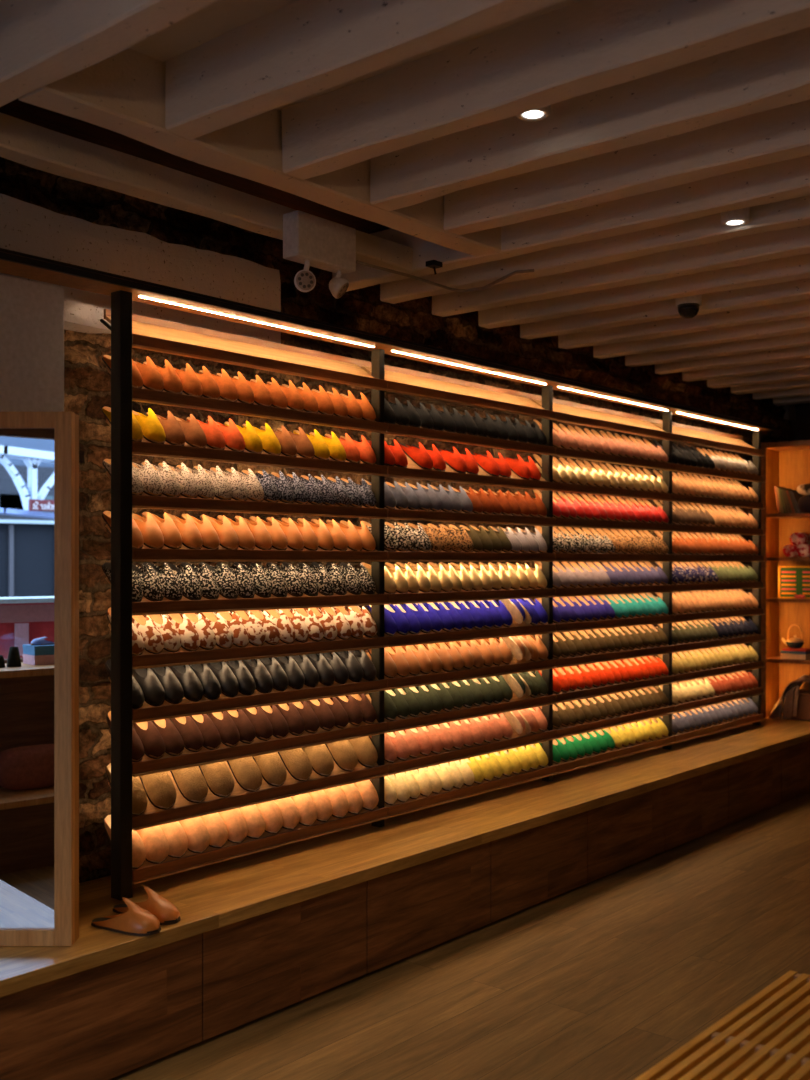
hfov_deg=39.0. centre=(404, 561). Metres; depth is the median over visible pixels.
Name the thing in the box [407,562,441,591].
slipper
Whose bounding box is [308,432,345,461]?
slipper
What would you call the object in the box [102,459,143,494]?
slipper
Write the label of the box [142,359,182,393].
slipper
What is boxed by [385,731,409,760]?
slipper
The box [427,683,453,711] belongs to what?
slipper
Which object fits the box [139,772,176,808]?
slipper
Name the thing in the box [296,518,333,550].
slipper
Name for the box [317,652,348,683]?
slipper
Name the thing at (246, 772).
slipper
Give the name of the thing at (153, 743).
slipper
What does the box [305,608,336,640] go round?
slipper
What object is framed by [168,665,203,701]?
slipper
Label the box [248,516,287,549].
slipper
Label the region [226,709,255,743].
slipper
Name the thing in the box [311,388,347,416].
slipper
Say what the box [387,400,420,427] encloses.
slipper
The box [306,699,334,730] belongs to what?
slipper
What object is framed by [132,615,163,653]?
slipper
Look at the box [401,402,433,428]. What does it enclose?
slipper
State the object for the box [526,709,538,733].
slipper
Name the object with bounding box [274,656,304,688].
slipper
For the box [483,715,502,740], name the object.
slipper
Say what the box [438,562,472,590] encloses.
slipper
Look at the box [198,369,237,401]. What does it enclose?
slipper
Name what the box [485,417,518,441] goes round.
slipper
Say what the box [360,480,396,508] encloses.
slipper
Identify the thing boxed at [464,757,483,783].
slipper
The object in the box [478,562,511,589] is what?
slipper
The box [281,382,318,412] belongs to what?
slipper
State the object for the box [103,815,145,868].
slipper
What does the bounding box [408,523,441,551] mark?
slipper
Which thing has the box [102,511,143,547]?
slipper
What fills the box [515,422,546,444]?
slipper
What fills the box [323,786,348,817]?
slipper
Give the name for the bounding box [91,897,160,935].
slipper
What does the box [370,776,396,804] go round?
slipper
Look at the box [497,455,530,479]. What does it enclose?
slipper
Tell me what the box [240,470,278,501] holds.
slipper
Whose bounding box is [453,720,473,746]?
slipper
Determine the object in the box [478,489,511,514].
slipper
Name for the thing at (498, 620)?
slipper
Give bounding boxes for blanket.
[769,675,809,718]
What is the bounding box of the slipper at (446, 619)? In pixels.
[424,602,453,631]
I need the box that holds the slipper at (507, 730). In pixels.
[492,713,512,738]
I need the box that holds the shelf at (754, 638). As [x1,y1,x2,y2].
[656,626,757,644]
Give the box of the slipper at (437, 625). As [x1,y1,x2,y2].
[414,603,442,632]
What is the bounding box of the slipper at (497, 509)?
[468,488,501,514]
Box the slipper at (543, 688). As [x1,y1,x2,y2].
[524,671,547,695]
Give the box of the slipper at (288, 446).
[259,425,296,456]
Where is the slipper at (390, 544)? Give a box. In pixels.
[360,521,396,550]
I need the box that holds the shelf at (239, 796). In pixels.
[108,752,377,815]
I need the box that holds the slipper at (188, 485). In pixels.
[157,463,197,497]
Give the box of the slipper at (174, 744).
[152,719,183,755]
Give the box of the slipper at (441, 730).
[431,723,452,750]
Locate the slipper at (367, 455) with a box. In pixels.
[339,435,375,464]
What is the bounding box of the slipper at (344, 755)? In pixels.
[325,740,357,770]
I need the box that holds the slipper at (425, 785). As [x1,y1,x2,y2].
[410,768,431,796]
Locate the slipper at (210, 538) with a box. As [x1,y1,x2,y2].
[180,514,219,548]
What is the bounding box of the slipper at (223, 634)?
[198,612,233,648]
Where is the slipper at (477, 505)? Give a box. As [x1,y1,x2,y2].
[452,487,482,513]
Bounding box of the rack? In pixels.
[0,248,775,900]
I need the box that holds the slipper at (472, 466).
[444,449,478,474]
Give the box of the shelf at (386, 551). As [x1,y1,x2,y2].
[384,549,546,552]
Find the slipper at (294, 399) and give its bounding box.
[266,380,303,410]
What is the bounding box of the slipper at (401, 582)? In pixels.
[385,564,408,592]
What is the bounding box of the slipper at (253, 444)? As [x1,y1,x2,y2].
[223,420,262,452]
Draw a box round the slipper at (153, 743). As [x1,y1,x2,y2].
[132,721,164,758]
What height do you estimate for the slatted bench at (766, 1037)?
0.483 m
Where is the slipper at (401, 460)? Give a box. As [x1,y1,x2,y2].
[388,439,407,467]
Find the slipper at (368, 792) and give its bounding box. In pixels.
[354,780,378,810]
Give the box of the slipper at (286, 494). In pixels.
[256,471,294,502]
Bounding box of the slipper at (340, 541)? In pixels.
[310,519,347,550]
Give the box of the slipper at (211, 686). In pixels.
[189,663,220,699]
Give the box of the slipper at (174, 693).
[150,666,183,703]
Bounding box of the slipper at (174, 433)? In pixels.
[145,410,184,445]
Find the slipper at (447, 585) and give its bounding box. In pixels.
[418,562,452,591]
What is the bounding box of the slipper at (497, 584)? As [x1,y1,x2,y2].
[468,562,501,589]
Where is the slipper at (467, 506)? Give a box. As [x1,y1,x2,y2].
[438,486,472,512]
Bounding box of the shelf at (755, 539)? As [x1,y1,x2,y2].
[656,537,757,554]
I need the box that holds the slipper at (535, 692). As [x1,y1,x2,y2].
[526,672,538,697]
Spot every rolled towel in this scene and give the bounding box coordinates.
[782,544,799,556]
[789,532,809,545]
[796,544,809,556]
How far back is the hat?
8.60 m
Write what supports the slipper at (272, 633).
on the rack
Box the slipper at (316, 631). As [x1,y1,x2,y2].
[291,608,323,641]
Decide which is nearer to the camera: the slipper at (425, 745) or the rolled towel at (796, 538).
the slipper at (425, 745)
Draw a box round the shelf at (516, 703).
[366,677,547,721]
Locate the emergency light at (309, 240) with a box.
[283,210,355,298]
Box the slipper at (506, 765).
[493,751,512,775]
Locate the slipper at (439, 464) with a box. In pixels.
[411,444,445,470]
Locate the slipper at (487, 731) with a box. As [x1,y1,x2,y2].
[473,716,493,742]
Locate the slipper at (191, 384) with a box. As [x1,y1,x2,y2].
[162,363,202,396]
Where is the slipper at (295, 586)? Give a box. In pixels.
[265,562,303,596]
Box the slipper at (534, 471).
[508,456,540,480]
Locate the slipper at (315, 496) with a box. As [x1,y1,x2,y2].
[285,474,323,504]
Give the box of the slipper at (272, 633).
[246,610,279,644]
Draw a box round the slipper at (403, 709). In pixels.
[385,689,409,718]
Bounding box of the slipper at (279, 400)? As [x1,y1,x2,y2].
[250,377,287,408]
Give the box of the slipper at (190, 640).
[164,613,199,650]
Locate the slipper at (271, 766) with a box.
[252,752,286,786]
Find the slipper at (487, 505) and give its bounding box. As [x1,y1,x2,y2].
[459,488,492,513]
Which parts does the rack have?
post, rail, led rail, post, rail, led rail, post, rail, led rail, post, rail, led rail, post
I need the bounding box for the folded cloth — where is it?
[798,495,809,512]
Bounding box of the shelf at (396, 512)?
[384,507,546,516]
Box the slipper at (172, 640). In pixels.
[145,614,180,651]
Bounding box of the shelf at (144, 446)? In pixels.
[106,419,376,464]
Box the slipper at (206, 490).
[175,464,214,498]
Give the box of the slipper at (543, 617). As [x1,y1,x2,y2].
[521,598,547,623]
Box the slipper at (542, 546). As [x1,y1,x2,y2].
[515,527,546,552]
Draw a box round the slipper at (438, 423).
[413,404,444,430]
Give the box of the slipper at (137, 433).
[101,407,142,441]
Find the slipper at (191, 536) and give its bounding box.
[162,513,202,548]
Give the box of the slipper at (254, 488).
[224,468,263,501]
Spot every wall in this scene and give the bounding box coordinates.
[0,157,793,882]
[791,403,809,440]
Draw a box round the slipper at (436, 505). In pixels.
[409,484,441,510]
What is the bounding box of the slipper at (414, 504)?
[385,482,419,509]
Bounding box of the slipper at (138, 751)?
[106,711,144,761]
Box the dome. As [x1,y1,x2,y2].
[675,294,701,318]
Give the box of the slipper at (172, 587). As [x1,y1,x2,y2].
[141,562,182,600]
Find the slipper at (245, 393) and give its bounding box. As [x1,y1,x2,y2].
[216,371,254,403]
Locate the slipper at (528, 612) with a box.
[516,599,532,624]
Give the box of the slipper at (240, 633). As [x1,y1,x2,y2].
[214,611,248,646]
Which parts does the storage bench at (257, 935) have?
door, door, door, door, door, door, door, door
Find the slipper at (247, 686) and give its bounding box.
[224,660,255,694]
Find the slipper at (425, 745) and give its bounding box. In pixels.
[409,727,431,755]
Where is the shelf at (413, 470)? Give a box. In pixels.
[384,454,545,480]
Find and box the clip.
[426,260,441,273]
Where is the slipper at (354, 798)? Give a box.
[340,783,362,813]
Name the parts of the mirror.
glass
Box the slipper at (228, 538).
[199,515,238,549]
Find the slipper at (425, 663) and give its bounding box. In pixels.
[404,645,431,673]
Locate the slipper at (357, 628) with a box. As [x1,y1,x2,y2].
[332,606,363,638]
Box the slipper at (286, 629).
[262,609,295,643]
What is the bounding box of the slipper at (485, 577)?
[458,562,492,590]
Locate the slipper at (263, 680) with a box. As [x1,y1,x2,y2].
[241,659,272,692]
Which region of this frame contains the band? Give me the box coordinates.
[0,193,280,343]
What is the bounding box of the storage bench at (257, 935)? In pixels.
[0,714,809,1079]
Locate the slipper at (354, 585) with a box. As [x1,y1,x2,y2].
[325,562,362,594]
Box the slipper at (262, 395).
[233,374,271,406]
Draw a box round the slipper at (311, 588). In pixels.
[281,562,318,595]
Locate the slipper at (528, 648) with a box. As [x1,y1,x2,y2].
[517,636,532,660]
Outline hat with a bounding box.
[797,484,809,494]
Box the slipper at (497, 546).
[468,525,501,551]
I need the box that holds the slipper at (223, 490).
[192,466,231,499]
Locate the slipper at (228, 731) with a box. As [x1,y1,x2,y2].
[207,711,239,746]
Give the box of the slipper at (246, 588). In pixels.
[215,562,254,597]
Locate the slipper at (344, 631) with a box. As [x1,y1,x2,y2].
[318,607,351,639]
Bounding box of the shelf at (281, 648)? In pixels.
[108,623,377,654]
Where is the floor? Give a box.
[109,792,809,1079]
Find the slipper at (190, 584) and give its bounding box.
[162,562,202,599]
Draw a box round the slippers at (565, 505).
[532,419,758,763]
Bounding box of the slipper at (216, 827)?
[200,813,227,847]
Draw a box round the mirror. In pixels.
[0,411,78,945]
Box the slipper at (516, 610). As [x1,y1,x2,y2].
[500,599,524,623]
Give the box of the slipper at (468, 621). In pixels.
[445,602,473,629]
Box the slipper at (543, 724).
[525,707,547,731]
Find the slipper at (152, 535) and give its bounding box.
[132,512,163,548]
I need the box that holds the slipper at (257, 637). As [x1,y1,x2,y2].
[230,611,265,645]
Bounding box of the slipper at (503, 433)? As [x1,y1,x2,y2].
[481,415,508,439]
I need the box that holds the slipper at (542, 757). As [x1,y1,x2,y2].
[529,743,547,767]
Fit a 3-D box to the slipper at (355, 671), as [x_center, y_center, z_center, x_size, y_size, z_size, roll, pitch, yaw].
[-0.260,0.443,5.069,0.090,0.172,0.179,0,0,-44]
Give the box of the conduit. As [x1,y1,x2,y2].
[356,260,533,291]
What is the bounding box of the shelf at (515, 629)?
[368,611,547,636]
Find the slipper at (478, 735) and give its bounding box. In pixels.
[460,718,483,744]
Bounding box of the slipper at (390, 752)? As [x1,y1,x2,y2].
[368,733,396,762]
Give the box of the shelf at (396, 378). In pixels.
[362,366,544,409]
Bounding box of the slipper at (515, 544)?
[487,526,520,552]
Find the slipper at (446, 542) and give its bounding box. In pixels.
[417,523,452,551]
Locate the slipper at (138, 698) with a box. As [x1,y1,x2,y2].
[105,659,144,708]
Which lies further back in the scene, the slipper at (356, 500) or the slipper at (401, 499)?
the slipper at (401, 499)
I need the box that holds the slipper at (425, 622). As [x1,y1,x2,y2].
[402,603,431,632]
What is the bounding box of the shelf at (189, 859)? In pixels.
[132,806,378,869]
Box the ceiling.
[0,0,580,233]
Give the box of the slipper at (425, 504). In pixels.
[397,482,430,510]
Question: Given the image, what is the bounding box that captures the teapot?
[781,624,803,647]
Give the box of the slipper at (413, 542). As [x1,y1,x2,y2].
[385,522,419,551]
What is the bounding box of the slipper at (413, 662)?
[393,646,419,674]
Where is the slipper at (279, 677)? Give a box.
[256,657,288,690]
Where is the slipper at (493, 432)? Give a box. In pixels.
[471,413,498,438]
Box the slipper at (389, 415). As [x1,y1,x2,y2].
[360,398,395,423]
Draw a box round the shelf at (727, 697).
[655,686,758,704]
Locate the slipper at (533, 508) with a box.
[505,491,537,516]
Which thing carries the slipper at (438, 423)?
on the rack
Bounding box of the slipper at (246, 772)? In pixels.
[227,757,262,791]
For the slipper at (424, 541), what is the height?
0.146 m
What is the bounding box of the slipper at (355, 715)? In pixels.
[336,695,362,725]
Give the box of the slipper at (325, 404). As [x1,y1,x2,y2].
[297,385,333,414]
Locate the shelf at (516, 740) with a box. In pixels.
[369,713,548,764]
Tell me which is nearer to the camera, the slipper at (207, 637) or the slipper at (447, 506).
the slipper at (207, 637)
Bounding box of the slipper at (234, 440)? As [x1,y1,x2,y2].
[205,418,244,451]
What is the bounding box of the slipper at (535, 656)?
[526,635,538,660]
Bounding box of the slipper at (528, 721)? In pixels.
[518,709,532,733]
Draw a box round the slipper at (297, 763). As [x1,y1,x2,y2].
[278,748,311,780]
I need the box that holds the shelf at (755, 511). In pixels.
[656,507,757,528]
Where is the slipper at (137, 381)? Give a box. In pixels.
[102,355,142,387]
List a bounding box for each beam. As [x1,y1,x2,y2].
[0,0,218,106]
[0,113,412,272]
[18,48,500,255]
[165,0,564,139]
[281,0,809,179]
[332,155,809,291]
[370,27,809,210]
[380,195,809,303]
[432,225,809,316]
[444,100,809,234]
[478,254,809,328]
[520,278,809,338]
[558,298,809,348]
[593,317,809,358]
[625,332,809,366]
[655,345,809,374]
[682,358,809,381]
[707,368,809,387]
[731,378,809,393]
[753,387,809,399]
[773,395,809,405]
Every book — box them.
[780,651,809,653]
[782,648,809,651]
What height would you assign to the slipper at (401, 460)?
0.146 m
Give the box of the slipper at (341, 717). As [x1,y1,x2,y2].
[323,697,348,728]
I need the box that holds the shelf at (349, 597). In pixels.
[106,577,376,601]
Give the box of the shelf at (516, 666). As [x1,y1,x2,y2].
[366,652,547,678]
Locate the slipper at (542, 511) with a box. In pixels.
[514,492,546,516]
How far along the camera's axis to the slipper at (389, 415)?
5.19 m
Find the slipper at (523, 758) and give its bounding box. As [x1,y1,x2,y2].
[512,747,530,771]
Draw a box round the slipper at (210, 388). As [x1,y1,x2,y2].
[180,366,219,398]
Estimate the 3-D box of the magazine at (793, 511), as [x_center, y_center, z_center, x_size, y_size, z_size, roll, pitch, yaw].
[2.977,-0.456,8.741,0.067,0.177,0.184,0,0,40]
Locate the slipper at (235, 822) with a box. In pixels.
[218,808,247,843]
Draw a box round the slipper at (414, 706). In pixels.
[394,687,419,716]
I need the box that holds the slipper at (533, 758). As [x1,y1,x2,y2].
[521,745,538,769]
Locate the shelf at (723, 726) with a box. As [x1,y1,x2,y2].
[655,713,757,735]
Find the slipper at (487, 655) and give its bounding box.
[466,639,493,666]
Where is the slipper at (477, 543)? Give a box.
[450,524,482,551]
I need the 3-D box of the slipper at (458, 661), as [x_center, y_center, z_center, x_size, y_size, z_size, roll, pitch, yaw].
[0.205,0.444,5.618,0.179,0.172,0.090,0,0,34]
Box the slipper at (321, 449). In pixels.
[292,429,329,459]
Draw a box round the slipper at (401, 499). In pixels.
[388,481,408,509]
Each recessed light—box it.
[516,105,550,120]
[721,207,749,226]
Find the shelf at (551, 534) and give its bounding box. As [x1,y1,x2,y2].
[535,533,662,553]
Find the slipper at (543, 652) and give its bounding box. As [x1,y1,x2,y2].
[523,634,547,659]
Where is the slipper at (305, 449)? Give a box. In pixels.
[275,427,314,458]
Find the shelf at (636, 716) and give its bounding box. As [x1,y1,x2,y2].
[553,705,668,729]
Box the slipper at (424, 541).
[397,522,431,551]
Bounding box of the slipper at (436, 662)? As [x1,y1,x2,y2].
[416,644,441,672]
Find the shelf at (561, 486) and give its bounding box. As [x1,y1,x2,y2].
[535,463,667,492]
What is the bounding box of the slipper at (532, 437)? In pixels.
[505,420,537,443]
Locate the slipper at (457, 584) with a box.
[428,562,461,590]
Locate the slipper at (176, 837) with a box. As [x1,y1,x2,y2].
[159,821,187,857]
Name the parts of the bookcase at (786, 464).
panel, shelf, shelf, shelf, shelf, panel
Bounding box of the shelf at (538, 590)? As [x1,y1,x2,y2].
[384,587,547,593]
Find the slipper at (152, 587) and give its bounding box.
[132,564,163,600]
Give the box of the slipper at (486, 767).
[473,755,493,780]
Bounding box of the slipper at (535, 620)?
[526,600,538,624]
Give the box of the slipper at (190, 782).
[170,766,207,802]
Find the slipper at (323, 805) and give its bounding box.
[308,790,332,821]
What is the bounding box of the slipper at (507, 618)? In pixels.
[484,600,512,626]
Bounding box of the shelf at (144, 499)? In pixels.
[106,472,376,507]
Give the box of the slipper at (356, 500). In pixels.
[327,477,362,506]
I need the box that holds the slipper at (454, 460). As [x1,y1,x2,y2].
[432,447,466,472]
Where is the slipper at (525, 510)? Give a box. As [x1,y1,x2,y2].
[496,491,529,515]
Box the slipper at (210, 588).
[180,562,219,598]
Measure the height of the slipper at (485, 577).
0.146 m
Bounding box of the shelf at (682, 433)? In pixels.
[653,422,753,447]
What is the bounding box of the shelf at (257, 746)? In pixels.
[108,720,377,762]
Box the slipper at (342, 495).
[313,476,349,505]
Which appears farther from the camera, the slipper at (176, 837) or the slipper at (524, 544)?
the slipper at (524, 544)
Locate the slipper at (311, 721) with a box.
[292,701,318,732]
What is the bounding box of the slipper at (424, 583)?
[395,562,430,592]
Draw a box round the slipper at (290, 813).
[274,797,299,829]
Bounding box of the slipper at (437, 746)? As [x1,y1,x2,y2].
[421,725,442,753]
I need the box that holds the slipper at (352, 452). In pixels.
[324,433,360,462]
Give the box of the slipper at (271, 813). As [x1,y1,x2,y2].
[255,801,282,833]
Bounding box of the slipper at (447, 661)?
[425,643,453,671]
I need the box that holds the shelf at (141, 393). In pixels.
[106,367,363,419]
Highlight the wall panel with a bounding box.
[0,274,63,411]
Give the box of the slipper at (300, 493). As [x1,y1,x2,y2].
[270,472,308,503]
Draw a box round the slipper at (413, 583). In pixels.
[384,562,419,592]
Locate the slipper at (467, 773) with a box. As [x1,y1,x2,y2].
[453,759,474,785]
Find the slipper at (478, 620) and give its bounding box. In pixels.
[457,601,483,628]
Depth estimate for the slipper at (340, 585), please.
4.95 m
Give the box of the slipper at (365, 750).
[348,736,377,766]
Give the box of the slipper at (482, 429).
[459,411,487,436]
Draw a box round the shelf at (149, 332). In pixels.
[106,316,373,377]
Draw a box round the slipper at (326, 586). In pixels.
[296,562,334,595]
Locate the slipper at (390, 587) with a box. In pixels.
[359,562,396,593]
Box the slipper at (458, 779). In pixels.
[444,762,463,788]
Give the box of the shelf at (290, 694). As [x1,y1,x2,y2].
[108,677,377,707]
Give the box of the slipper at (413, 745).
[399,729,419,757]
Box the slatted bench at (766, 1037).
[635,970,809,1079]
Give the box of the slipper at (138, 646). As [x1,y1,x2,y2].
[106,607,144,655]
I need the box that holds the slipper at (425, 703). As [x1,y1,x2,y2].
[408,686,431,714]
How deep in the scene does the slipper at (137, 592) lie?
4.13 m
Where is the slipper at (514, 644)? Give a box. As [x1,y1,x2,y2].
[501,636,524,660]
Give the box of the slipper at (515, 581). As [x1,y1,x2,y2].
[487,562,520,589]
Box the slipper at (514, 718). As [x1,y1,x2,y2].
[503,710,524,733]
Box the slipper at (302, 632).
[277,609,308,642]
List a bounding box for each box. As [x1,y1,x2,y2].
[778,566,809,598]
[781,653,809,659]
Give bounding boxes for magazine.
[774,486,784,513]
[777,487,783,513]
[779,488,786,512]
[781,488,791,512]
[784,489,791,512]
[786,490,794,512]
[788,490,797,512]
[791,491,803,512]
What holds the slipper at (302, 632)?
on the rack
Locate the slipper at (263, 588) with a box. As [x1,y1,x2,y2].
[232,562,271,597]
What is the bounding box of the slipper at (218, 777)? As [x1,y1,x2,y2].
[199,761,233,796]
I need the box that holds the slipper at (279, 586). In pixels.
[249,562,287,596]
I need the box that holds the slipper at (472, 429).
[443,410,477,435]
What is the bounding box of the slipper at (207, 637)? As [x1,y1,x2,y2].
[181,613,215,649]
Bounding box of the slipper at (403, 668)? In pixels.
[385,647,409,676]
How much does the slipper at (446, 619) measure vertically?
0.172 m
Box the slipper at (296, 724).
[275,703,304,735]
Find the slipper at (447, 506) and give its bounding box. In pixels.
[420,484,452,511]
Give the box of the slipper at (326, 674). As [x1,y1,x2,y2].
[305,653,334,685]
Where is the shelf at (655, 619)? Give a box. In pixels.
[535,602,667,623]
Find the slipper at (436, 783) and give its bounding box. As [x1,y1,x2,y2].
[422,766,441,793]
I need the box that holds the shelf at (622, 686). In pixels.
[553,675,668,693]
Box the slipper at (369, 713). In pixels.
[351,693,375,723]
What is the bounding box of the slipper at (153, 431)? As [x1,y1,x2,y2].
[132,408,165,443]
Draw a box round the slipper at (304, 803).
[291,793,317,825]
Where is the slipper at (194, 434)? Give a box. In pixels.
[166,414,206,447]
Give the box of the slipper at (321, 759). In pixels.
[302,744,333,775]
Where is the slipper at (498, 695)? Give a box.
[479,677,502,703]
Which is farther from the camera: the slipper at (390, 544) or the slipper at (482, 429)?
the slipper at (482, 429)
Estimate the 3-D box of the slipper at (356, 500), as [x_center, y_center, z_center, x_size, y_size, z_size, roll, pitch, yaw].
[-0.274,-0.309,5.074,0.197,0.145,0.090,0,0,37]
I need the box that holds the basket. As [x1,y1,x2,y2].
[787,690,809,720]
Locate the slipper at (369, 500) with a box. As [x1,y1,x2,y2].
[340,478,375,507]
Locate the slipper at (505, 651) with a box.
[487,637,511,663]
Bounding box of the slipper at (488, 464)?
[469,451,499,476]
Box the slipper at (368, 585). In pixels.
[339,562,375,593]
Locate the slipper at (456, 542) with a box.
[429,523,461,551]
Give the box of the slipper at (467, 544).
[441,524,473,551]
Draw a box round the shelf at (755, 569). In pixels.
[655,567,757,584]
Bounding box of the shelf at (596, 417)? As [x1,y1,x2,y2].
[532,399,664,431]
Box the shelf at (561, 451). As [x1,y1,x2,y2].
[553,446,667,462]
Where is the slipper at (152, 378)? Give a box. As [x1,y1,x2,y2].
[134,356,163,390]
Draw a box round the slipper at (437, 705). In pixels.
[417,685,442,712]
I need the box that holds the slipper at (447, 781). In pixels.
[432,764,453,790]
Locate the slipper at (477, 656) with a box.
[458,640,483,667]
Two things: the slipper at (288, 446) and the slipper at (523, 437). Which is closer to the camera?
the slipper at (288, 446)
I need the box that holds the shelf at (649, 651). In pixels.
[535,637,667,658]
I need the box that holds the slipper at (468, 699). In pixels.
[448,680,473,707]
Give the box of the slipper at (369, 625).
[345,606,376,637]
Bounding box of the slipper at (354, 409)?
[326,390,362,418]
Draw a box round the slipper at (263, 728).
[242,707,272,740]
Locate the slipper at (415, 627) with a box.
[391,604,420,633]
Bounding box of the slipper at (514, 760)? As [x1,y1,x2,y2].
[503,749,521,773]
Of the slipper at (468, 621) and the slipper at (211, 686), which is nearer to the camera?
the slipper at (211, 686)
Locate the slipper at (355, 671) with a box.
[335,651,362,681]
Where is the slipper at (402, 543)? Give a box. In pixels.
[387,522,408,550]
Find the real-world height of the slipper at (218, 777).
0.172 m
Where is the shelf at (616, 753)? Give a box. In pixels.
[553,735,667,764]
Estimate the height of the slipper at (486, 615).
0.172 m
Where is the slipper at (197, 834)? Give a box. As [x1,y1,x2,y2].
[179,817,209,852]
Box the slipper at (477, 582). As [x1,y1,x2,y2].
[449,562,482,590]
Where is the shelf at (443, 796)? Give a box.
[384,765,547,806]
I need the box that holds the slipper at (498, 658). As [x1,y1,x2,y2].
[477,638,502,665]
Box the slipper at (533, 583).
[505,562,537,588]
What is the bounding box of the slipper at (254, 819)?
[239,805,264,838]
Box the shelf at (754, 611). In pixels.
[656,597,757,614]
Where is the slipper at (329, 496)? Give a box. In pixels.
[300,475,336,505]
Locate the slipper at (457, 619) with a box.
[435,602,462,630]
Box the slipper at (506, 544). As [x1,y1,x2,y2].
[478,526,511,552]
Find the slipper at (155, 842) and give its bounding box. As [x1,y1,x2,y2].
[136,826,168,863]
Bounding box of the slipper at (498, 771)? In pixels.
[484,753,502,778]
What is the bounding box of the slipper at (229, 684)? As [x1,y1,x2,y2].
[205,662,238,696]
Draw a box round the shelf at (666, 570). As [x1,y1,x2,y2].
[534,568,668,587]
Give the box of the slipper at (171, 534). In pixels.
[141,512,181,548]
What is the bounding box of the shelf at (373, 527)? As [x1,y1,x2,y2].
[106,524,376,550]
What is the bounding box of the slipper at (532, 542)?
[506,527,537,552]
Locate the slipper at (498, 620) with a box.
[476,600,502,627]
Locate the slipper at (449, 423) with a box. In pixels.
[425,406,456,432]
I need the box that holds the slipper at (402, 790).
[387,773,409,801]
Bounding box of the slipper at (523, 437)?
[496,418,527,442]
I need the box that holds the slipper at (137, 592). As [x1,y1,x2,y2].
[102,562,142,601]
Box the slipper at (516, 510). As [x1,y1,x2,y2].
[487,490,520,515]
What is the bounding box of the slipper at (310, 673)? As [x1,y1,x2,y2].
[288,655,318,687]
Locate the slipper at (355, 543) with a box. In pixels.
[325,520,362,550]
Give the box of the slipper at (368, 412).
[340,393,375,420]
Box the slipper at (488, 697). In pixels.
[469,678,493,704]
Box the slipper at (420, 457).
[399,442,432,469]
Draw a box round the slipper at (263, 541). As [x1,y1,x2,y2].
[233,516,271,549]
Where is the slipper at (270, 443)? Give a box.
[241,423,280,454]
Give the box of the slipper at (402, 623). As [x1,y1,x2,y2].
[384,604,409,634]
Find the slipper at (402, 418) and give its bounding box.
[389,398,408,425]
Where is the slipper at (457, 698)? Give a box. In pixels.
[438,682,462,709]
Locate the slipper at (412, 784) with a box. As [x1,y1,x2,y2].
[399,771,419,798]
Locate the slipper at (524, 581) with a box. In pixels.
[496,562,528,588]
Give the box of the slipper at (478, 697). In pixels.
[459,679,482,705]
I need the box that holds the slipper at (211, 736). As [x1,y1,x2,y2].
[190,714,220,749]
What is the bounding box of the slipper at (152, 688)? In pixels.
[132,668,165,705]
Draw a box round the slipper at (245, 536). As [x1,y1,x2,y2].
[216,515,254,549]
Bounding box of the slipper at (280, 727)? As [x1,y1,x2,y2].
[261,705,288,738]
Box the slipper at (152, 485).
[132,460,162,495]
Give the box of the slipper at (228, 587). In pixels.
[198,562,238,598]
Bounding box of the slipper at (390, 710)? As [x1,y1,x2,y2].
[368,690,397,720]
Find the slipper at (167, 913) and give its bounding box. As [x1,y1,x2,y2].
[113,886,180,924]
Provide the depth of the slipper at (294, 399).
4.74 m
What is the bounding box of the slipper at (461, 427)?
[436,408,466,433]
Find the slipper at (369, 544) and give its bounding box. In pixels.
[339,520,375,550]
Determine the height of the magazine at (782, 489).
0.197 m
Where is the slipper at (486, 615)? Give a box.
[465,601,493,628]
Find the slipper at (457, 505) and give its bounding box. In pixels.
[430,485,461,511]
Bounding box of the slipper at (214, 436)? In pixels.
[185,416,225,449]
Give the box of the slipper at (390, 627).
[365,605,396,635]
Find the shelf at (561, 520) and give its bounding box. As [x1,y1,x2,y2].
[553,516,667,523]
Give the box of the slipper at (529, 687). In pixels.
[517,672,532,696]
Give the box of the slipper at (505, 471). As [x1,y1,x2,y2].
[478,453,511,477]
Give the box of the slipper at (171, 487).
[140,461,180,496]
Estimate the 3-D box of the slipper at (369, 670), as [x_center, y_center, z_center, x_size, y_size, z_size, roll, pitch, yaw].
[-0.208,0.443,5.129,0.179,0.172,0.090,0,0,36]
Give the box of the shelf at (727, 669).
[655,656,754,674]
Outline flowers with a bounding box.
[794,594,804,598]
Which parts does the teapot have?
lid, handle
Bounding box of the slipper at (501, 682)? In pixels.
[488,675,512,701]
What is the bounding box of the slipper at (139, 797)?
[105,763,147,815]
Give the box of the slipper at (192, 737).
[170,716,203,751]
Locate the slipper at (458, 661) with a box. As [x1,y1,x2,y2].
[437,642,463,669]
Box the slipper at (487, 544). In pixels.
[459,525,492,551]
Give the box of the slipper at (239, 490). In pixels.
[209,467,247,500]
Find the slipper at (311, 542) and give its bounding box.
[280,517,318,549]
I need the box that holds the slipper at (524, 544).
[497,526,529,552]
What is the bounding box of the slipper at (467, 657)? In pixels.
[446,641,473,668]
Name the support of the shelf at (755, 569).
attached to the rack
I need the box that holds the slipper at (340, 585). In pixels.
[310,562,347,594]
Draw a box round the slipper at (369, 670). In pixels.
[346,650,376,680]
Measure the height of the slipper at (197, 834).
0.172 m
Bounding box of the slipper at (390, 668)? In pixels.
[367,648,396,677]
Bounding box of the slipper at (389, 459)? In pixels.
[359,438,394,465]
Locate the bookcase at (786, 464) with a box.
[761,440,809,717]
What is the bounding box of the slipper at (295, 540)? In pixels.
[265,517,303,549]
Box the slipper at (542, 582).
[514,562,546,588]
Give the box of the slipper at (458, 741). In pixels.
[443,722,463,748]
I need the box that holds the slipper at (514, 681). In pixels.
[502,673,525,697]

